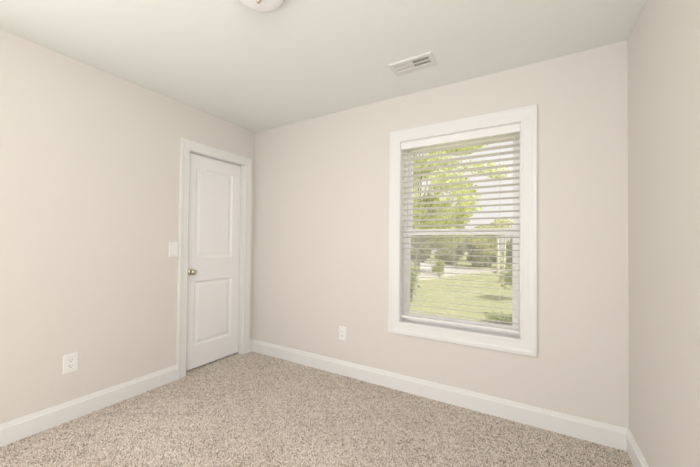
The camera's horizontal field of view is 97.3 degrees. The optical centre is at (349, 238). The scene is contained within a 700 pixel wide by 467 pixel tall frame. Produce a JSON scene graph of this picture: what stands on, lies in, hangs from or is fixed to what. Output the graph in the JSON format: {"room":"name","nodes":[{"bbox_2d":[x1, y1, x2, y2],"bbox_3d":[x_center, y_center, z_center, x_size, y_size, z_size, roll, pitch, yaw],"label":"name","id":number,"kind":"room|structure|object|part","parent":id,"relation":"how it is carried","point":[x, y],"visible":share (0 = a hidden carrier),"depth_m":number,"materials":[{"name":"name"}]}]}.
{"room":"empty bedroom","nodes":[
{"label":"empty bedroom","id":0,"kind":"room"},
{"bbox_2d":[0,29,254,423],"bbox_3d":[-2.057,-0.004,1.904,0.120,2.440,3.650,0,-1,31],"label":"wall","id":1,"kind":"structure","parent":0,"point":[90,155],"depth_m":2.14,"materials":[{"name":"white paint"}]},
{"bbox_2d":[63,352,77,373],"bbox_3d":[-1.881,0.840,2.074,0.009,0.124,0.079,0,-1,31],"label":"wall outlet","id":2,"kind":"object","parent":1,"relation":"attached to","point":[70,361],"visible":1,"depth_m":2.07,"materials":[{"name":"white plastic"}]},
{"bbox_2d":[0,365,176,446],"bbox_3d":[-2.226,1.147,1.485,0.016,0.132,2.797,0,-1,31],"label":"baseboard","id":3,"kind":"structure","parent":1,"relation":"attached to","point":[14,430],"depth_m":2.11,"materials":[{"name":"white paint"}]},
{"bbox_2d":[169,242,177,256],"bbox_3d":[-1.529,0.095,2.670,0.008,0.130,0.080,0,-1,31],"label":"light switch","id":4,"kind":"object","parent":1,"relation":"attached to","point":[173,246],"visible":1,"depth_m":2.67,"materials":[{"name":"white plastic"}]},
{"bbox_2d":[176,137,251,379],"bbox_3d":[-1.352,0.177,3.079,0.138,2.126,0.803,0,-1,31],"label":"door","id":5,"kind":"structure","parent":1,"relation":"in","point":[215,184],"depth_m":3.07,"materials":[{"name":"white paint"}]},
{"bbox_3d":[-1.456,0.310,2.850,0.071,0.066,0.066,0,-1,31],"label":"knob","id":6,"kind":"part","parent":5,"relation":"part of","materials":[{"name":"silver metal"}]},
{"bbox_3d":[-1.369,0.711,3.079,0.010,0.607,0.417,0,-1,31],"label":"panel","id":7,"kind":"part","parent":5,"relation":"part of","materials":[{"name":"white paint"}]},
{"bbox_3d":[-1.360,-0.240,3.093,0.010,0.865,0.417,0,-1,31],"label":"panel","id":8,"kind":"part","parent":5,"relation":"part of","materials":[{"name":"white paint"}]},
{"bbox_2d":[0,354,627,466],"bbox_3d":[-0.859,1.294,1.266,3.992,0.146,3.815,0,-1,31],"label":"floor","id":9,"kind":"structure","parent":0,"point":[243,354],"depth_m":1.90,"materials":[{"name":"beige carpet"}]},
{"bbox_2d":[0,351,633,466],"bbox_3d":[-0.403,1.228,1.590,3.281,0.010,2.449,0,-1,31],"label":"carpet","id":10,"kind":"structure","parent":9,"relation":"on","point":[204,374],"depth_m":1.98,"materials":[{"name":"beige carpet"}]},
{"bbox_2d":[0,0,645,131],"bbox_3d":[-0.866,-1.298,1.253,3.992,0.150,3.935,0,-1,31],"label":"ceiling","id":11,"kind":"structure","parent":0,"point":[300,60],"depth_m":1.89,"materials":[{"name":"white paint"}]},
{"bbox_2d":[239,0,284,12],"bbox_3d":[-0.438,-1.171,1.474,0.276,0.090,0.276,0,-1,31],"label":"ceiling light","id":12,"kind":"object","parent":11,"relation":"attached to","point":[264,6],"visible":1,"depth_m":1.52,"materials":[{"name":"beige glass"}]},
{"bbox_2d":[389,52,437,76],"bbox_3d":[0.435,-1.194,2.121,0.296,0.009,0.167,0,-1,31],"label":"ceiling vent","id":13,"kind":"object","parent":11,"relation":"in","point":[426,60],"visible":1,"depth_m":2.11,"materials":[{"name":"white metal"}]},
{"bbox_2d":[252,40,628,428],"bbox_3d":[0.331,0.029,2.708,3.412,2.440,0.165,0,-1,31],"label":"wall","id":14,"kind":"structure","parent":0,"point":[321,263],"depth_m":2.24,"materials":[{"name":"white paint"}]},
{"bbox_2d":[339,326,345,340],"bbox_3d":[-0.070,0.873,2.827,0.079,0.124,0.009,0,-1,31],"label":"wall outlet","id":15,"kind":"object","parent":14,"relation":"attached to","point":[342,330],"visible":1,"depth_m":2.82,"materials":[{"name":"white plastic"}]},
{"bbox_2d":[252,339,627,450],"bbox_3d":[0.275,1.186,2.613,3.172,0.132,0.016,0,-1,31],"label":"baseboard","id":16,"kind":"structure","parent":14,"relation":"attached to","point":[613,436],"depth_m":2.26,"materials":[{"name":"white paint"}]},
{"bbox_2d":[388,104,536,356],"bbox_3d":[0.832,-0.056,2.401,1.070,1.691,0.178,0,-1,31],"label":"window","id":17,"kind":"structure","parent":14,"relation":"in","point":[525,342],"depth_m":2.26,"materials":[{"name":"white paint"}]},
{"bbox_2d":[401,123,519,333],"bbox_3d":[0.812,-0.072,2.368,0.868,1.455,0.066,0,-1,31],"label":"window blind","id":18,"kind":"object","parent":17,"relation":"attached to","point":[513,128],"visible":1,"depth_m":2.34,"materials":[{"name":"white plastic"}]},
{"bbox_3d":[0.555,-0.054,2.519,0.002,1.401,0.054,0,-1,31],"label":"ladder cord","id":19,"kind":"part","parent":18,"relation":"part of","materials":[{"name":"white fabric"}]},
{"bbox_3d":[0.804,-0.054,2.372,0.002,1.401,0.054,0,-1,31],"label":"ladder cord","id":20,"kind":"part","parent":18,"relation":"part of","materials":[{"name":"white fabric"}]},
{"bbox_3d":[0.806,0.646,2.358,0.859,0.019,0.050,0,-1,31],"label":"rail","id":21,"kind":"part","parent":18,"relation":"part of","materials":[{"name":"white plastic"}]},
{"bbox_3d":[1.076,-0.054,2.211,0.002,1.401,0.054,0,-1,31],"label":"ladder cord","id":22,"kind":"part","parent":18,"relation":"part of","materials":[{"name":"white fabric"}]},
{"bbox_3d":[0.844,0.296,2.422,0.841,0.747,0.032,0,-1,31],"label":"sash","id":23,"kind":"part","parent":17,"relation":"part of","materials":[{"name":"white plastic"}]},
{"bbox_3d":[0.856,-0.055,2.442,0.869,1.490,0.078,0,-1,31],"label":"frame","id":24,"kind":"part","parent":17,"relation":"part of","materials":[{"name":"white plastic"}]},
{"bbox_3d":[0.867,-0.407,2.461,0.841,0.756,0.026,0,-1,31],"label":"sash","id":25,"kind":"part","parent":17,"relation":"part of","materials":[{"name":"white plastic"}]},
{"bbox_2d":[627,0,699,466],"bbox_3d":[0.777,-0.004,0.229,0.120,2.440,3.650,0,-1,31],"label":"wall","id":26,"kind":"structure","parent":0,"point":[663,43],"depth_m":1.31,"materials":[{"name":"white paint"}]},
{"bbox_2d":[626,429,648,466],"bbox_3d":[0.709,1.155,0.246,0.016,0.132,3.650,0,-1,31],"label":"baseboard","id":27,"kind":"structure","parent":26,"relation":"attached to","point":[634,453],"depth_m":1.68,"materials":[{"name":"white paint"}]},
{"label":"outside","id":28,"kind":"structure","parent":0,"visible":0},
{"bbox_2d":[411,263,510,280],"bbox_3d":[0.229,2.111,22.009,32.111,0.450,18.011,0,-1,43],"label":"driveway","id":29,"kind":"structure","parent":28,"point":[464,271],"depth_m":18.07,"materials":[{"name":"concrete"}]},
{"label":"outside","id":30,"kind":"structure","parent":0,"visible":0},
{"bbox_2d":[410,252,511,324],"bbox_3d":[14.265,2.274,29.400,60.000,0.083,60.000,0,-1,31],"label":"lawn","id":31,"kind":"structure","parent":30,"point":[478,278],"depth_m":10.09,"materials":[{"name":"green plant"}]},
{"bbox_2d":[410,260,420,301],"bbox_3d":[1.804,1.255,9.058,0.548,1.312,0.598,0,-1,3],"label":"leafy shrub","id":32,"kind":"object","parent":31,"relation":"on","point":[412,269],"visible":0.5,"depth_m":8.94,"materials":[{"name":"green plant"}]},
{"bbox_2d":[411,235,428,262],"bbox_3d":[6.475,0.858,29.001,2.105,3.180,2.294,0,-1,13],"label":"bushy tree","id":33,"kind":"object","parent":31,"relation":"on","point":[422,251],"visible":0.34,"depth_m":28.30,"materials":[{"name":"green plant"}]},
{"bbox_2d":[426,235,436,257],"bbox_3d":[9.370,0.359,36.781,2.298,4.490,2.990,0,-1,12],"label":"bushy tree","id":34,"kind":"object","parent":31,"relation":"on","point":[429,245],"visible":0.16,"depth_m":35.93,"materials":[{"name":"green plant"}]},
{"bbox_2d":[431,259,444,277],"bbox_3d":[4.454,1.526,15.607,0.744,1.016,0.603,0,-1,31],"label":"round bush","id":35,"kind":"object","parent":31,"relation":"on","point":[439,263],"visible":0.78,"depth_m":15.50,"materials":[{"name":"green plant"}]},
{"bbox_2d":[434,239,459,263],"bbox_3d":[8.140,0.935,26.192,2.417,3.045,2.567,0,-1,31],"label":"bushy tree","id":36,"kind":"object","parent":31,"relation":"on","point":[445,252],"visible":0.46,"depth_m":25.63,"materials":[{"name":"green plant"}]},
{"bbox_2d":[450,226,465,259],"bbox_3d":[11.615,0.435,34.072,2.407,4.384,2.641,0,-1,31],"label":"bushy tree","id":37,"kind":"object","parent":31,"relation":"on","point":[459,246],"visible":0.25,"depth_m":33.64,"materials":[{"name":"green plant"}]},
{"bbox_2d":[413,142,509,273],"bbox_3d":[4.471,-2.263,15.901,6.632,8.701,5.546,0,-1,31],"label":"shade tree","id":38,"kind":"object","parent":31,"relation":"on","point":[446,222],"visible":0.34,"depth_m":15.42,"materials":[{"name":"green plant"}]},
{"bbox_2d":[463,235,491,266],"bbox_3d":[9.726,0.978,23.337,2.066,2.784,2.470,0,-1,31],"label":"bushy tree","id":39,"kind":"object","parent":31,"relation":"on","point":[468,246],"visible":0.63,"depth_m":22.83,"materials":[{"name":"green plant"}]},
{"bbox_2d":[473,226,500,261],"bbox_3d":[13.708,0.569,30.821,2.828,4.068,2.500,0,-1,31],"label":"bushy tree","id":40,"kind":"object","parent":31,"relation":"on","point":[493,259],"visible":0.13,"depth_m":30.07,"materials":[{"name":"green plant"}]},
{"bbox_2d":[469,219,512,273],"bbox_3d":[8.374,0.459,18.328,2.499,3.397,1.612,0,-1,31],"label":"slender tree","id":41,"kind":"object","parent":31,"relation":"on","point":[508,220],"visible":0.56,"depth_m":18.02,"materials":[{"name":"green plant"}]},
{"bbox_3d":[8.380,-0.129,18.337,2.499,2.222,1.612,0,-1,31],"label":"crown","id":42,"kind":"part","parent":41,"relation":"part of","materials":[{"name":"green plant"}]},
{"bbox_3d":[8.636,0.602,18.024,0.198,3.102,0.170,0,-1,31],"label":"stem","id":43,"kind":"part","parent":41,"relation":"part of","materials":[{"name":"green plant"}]},
{"bbox_3d":[8.937,0.604,17.846,0.179,3.103,0.120,0,-1,31],"label":"stem","id":44,"kind":"part","parent":41,"relation":"part of","materials":[{"name":"green plant"}]},
{"bbox_2d":[482,311,511,324],"bbox_3d":[3.328,1.724,6.602,0.941,0.340,0.609,0,-1,31],"label":"plant","id":45,"kind":"object","parent":31,"relation":"on","point":[500,317],"visible":0.69,"depth_m":6.59,"materials":[{"name":"green plant"}]},
{"bbox_2d":[497,264,511,288],"bbox_3d":[5.010,1.258,9.241,1.103,1.371,0.800,1,-1,-23],"label":"shrub","id":46,"kind":"object","parent":31,"relation":"on","point":[508,280],"visible":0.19,"depth_m":9.22,"materials":[{"name":"green plant"}]},
{"bbox_2d":[500,240,511,268],"bbox_3d":[12.023,1.101,21.782,2.009,2.623,2.450,1,-1,-26],"label":"bushy tree","id":47,"kind":"object","parent":31,"relation":"on","point":[508,247],"visible":0.09,"depth_m":21.99,"materials":[{"name":"green plant"}]}
]}

